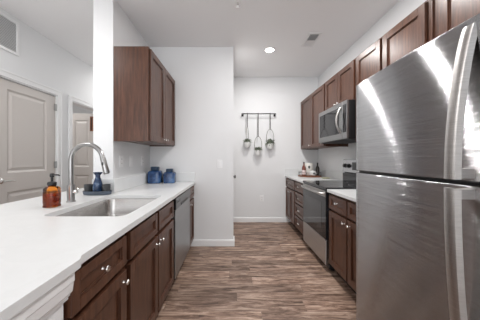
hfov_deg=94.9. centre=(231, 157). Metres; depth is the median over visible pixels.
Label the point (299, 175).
serving tray
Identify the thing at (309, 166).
canister
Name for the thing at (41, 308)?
molding
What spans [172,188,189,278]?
dishwasher
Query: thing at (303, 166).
bottle
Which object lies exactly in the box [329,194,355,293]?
base cabinet
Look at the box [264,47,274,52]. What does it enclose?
recessed light
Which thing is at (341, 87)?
upper cabinet
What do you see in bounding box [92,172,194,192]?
backsplash
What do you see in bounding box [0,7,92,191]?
wall
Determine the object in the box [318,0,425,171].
wall
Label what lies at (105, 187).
bowl
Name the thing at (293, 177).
countertop
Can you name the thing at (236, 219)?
baseboard
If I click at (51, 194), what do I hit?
bottle
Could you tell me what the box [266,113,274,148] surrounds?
planter
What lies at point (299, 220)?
base cabinet
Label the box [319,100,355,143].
microwave
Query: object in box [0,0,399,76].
ceiling
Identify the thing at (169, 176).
lidded jar
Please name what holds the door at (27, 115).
attached to the door frame at (8, 75)
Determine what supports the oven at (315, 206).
in the range at (316, 208)
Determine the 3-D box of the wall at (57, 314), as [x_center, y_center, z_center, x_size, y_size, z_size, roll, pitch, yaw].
[-1.067,0.790,0.424,1.065,0.859,0.548,0,0,0]
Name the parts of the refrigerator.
door, freezer door, handle, handle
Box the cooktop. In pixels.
[303,180,355,189]
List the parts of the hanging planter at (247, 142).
pot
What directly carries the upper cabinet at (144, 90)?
attached to the wall at (112, 27)
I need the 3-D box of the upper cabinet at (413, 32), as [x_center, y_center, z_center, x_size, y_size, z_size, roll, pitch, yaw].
[1.456,-0.615,1.900,0.366,0.910,0.868,0,0,0]
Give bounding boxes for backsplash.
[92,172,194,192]
[285,169,342,179]
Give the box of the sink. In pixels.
[57,198,156,215]
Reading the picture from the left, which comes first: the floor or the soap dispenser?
the soap dispenser
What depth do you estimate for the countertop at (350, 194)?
2.10 m
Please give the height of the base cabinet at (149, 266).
0.858 m
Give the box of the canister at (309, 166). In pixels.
[305,163,312,174]
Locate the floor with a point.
(270, 272)
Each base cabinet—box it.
[63,235,129,319]
[123,201,173,319]
[190,186,193,245]
[286,178,299,231]
[295,181,303,234]
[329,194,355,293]
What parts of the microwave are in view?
door, handle, control panel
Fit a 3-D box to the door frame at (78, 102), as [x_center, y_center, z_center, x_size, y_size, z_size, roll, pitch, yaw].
[-2.419,0.152,3.660,0.142,2.135,0.960,0,0,0]
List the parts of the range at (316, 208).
handle, door trim, storage drawer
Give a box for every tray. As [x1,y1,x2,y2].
[82,190,111,194]
[298,172,321,176]
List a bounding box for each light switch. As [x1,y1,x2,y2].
[130,156,132,165]
[217,160,221,167]
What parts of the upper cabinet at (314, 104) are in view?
door, door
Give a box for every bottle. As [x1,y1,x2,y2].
[42,185,60,207]
[302,162,305,175]
[316,163,318,175]
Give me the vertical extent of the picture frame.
0.265 m
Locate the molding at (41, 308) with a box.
[9,272,74,319]
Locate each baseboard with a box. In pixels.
[191,236,234,245]
[234,217,288,221]
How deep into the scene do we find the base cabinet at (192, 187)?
2.90 m
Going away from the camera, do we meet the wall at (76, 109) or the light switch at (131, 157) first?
the light switch at (131, 157)
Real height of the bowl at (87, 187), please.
0.082 m
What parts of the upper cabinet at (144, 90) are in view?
door, door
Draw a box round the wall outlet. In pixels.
[119,156,122,166]
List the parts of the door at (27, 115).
handle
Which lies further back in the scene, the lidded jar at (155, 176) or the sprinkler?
the lidded jar at (155, 176)
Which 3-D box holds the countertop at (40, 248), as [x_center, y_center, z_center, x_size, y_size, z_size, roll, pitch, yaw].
[-1.073,0.345,1.595,1.154,0.030,2.909,0,0,0]
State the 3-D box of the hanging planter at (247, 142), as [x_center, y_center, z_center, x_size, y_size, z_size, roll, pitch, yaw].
[0.295,-0.516,4.098,0.208,0.643,0.163,0,0,0]
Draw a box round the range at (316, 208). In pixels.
[301,159,358,270]
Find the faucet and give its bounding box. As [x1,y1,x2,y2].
[66,142,109,201]
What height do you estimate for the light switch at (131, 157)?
0.116 m
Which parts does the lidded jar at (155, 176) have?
lid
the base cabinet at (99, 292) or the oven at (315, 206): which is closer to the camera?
the base cabinet at (99, 292)
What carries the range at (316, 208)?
on the floor
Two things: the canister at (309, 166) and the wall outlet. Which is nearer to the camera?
the wall outlet
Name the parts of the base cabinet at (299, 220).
drawer, drawer, drawer, drawer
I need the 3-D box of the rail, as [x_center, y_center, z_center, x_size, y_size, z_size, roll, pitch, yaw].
[0.505,-0.820,4.140,0.650,0.060,0.098,0,0,0]
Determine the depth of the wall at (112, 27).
2.10 m
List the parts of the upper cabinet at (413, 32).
door, door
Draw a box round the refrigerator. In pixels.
[356,13,479,319]
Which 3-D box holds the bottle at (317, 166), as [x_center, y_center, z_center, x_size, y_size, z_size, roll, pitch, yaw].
[1.492,0.194,3.840,0.064,0.226,0.064,0,0,0]
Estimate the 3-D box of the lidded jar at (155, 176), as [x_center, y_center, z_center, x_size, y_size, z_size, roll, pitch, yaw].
[-1.018,0.221,2.900,0.177,0.216,0.164,0,0,0]
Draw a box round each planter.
[243,113,251,147]
[254,113,261,155]
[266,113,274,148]
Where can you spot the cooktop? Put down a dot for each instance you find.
(316, 184)
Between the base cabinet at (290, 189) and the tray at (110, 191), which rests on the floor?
the base cabinet at (290, 189)
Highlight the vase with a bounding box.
[93,172,102,191]
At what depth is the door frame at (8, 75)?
2.97 m
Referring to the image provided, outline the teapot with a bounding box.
[307,170,316,175]
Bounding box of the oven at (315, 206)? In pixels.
[303,183,328,239]
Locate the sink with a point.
(117, 206)
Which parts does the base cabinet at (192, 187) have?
drawer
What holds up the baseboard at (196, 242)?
attached to the wall at (203, 76)
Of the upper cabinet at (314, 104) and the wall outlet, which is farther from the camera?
the upper cabinet at (314, 104)
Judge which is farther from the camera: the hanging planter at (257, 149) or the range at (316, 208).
the hanging planter at (257, 149)
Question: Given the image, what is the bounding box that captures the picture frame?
[90,116,92,130]
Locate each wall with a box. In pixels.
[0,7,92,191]
[45,304,62,319]
[73,105,92,113]
[93,0,149,178]
[150,47,232,238]
[233,77,317,221]
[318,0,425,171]
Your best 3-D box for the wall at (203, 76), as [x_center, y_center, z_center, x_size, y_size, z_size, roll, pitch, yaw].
[-0.557,-0.161,3.680,1.155,2.762,1.260,0,0,0]
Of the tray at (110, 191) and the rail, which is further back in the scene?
the rail
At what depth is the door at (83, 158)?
4.01 m
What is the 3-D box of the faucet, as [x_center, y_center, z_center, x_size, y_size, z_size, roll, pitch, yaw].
[-1.081,0.105,1.647,0.330,0.448,0.062,0,0,5]
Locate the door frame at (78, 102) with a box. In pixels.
[68,95,92,157]
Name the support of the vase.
on the tray at (110, 191)
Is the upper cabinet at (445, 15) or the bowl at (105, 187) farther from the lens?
the bowl at (105, 187)
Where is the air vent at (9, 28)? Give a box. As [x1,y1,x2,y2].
[0,11,18,55]
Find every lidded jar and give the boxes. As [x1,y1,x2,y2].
[148,166,162,183]
[163,169,175,182]
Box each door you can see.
[0,78,56,203]
[73,113,92,188]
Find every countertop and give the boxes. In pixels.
[0,182,194,319]
[285,175,337,182]
[327,189,355,201]
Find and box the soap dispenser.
[42,173,60,207]
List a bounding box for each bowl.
[84,184,92,191]
[102,184,110,190]
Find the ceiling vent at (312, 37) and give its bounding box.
[301,32,321,46]
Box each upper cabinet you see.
[114,46,174,145]
[301,83,347,149]
[325,58,355,109]
[356,0,429,84]
[430,0,479,40]
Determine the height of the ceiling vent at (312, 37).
0.012 m
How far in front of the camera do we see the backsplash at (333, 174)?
3.81 m
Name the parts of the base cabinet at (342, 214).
drawer, door, drawer, door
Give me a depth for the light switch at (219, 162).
3.04 m
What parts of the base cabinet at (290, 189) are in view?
door, drawer, door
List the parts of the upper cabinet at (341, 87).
door, door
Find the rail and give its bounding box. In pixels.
[241,113,275,116]
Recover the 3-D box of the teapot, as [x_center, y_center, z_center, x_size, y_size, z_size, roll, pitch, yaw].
[1.398,0.259,3.830,0.142,0.096,0.123,0,0,37]
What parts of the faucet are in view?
spout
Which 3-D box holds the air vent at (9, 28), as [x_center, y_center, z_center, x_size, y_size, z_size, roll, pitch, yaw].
[-2.363,-1.310,2.210,0.014,0.370,0.460,0,0,0]
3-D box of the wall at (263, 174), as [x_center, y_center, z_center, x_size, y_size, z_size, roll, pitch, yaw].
[0.905,-0.161,4.250,1.770,2.762,0.120,0,0,0]
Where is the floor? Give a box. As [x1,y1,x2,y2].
[155,222,355,319]
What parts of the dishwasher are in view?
control panel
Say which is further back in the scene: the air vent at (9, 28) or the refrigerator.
the air vent at (9, 28)
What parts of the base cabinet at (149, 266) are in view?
drawer, door, drawer, door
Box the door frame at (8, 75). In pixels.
[0,68,62,191]
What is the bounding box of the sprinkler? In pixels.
[234,0,240,7]

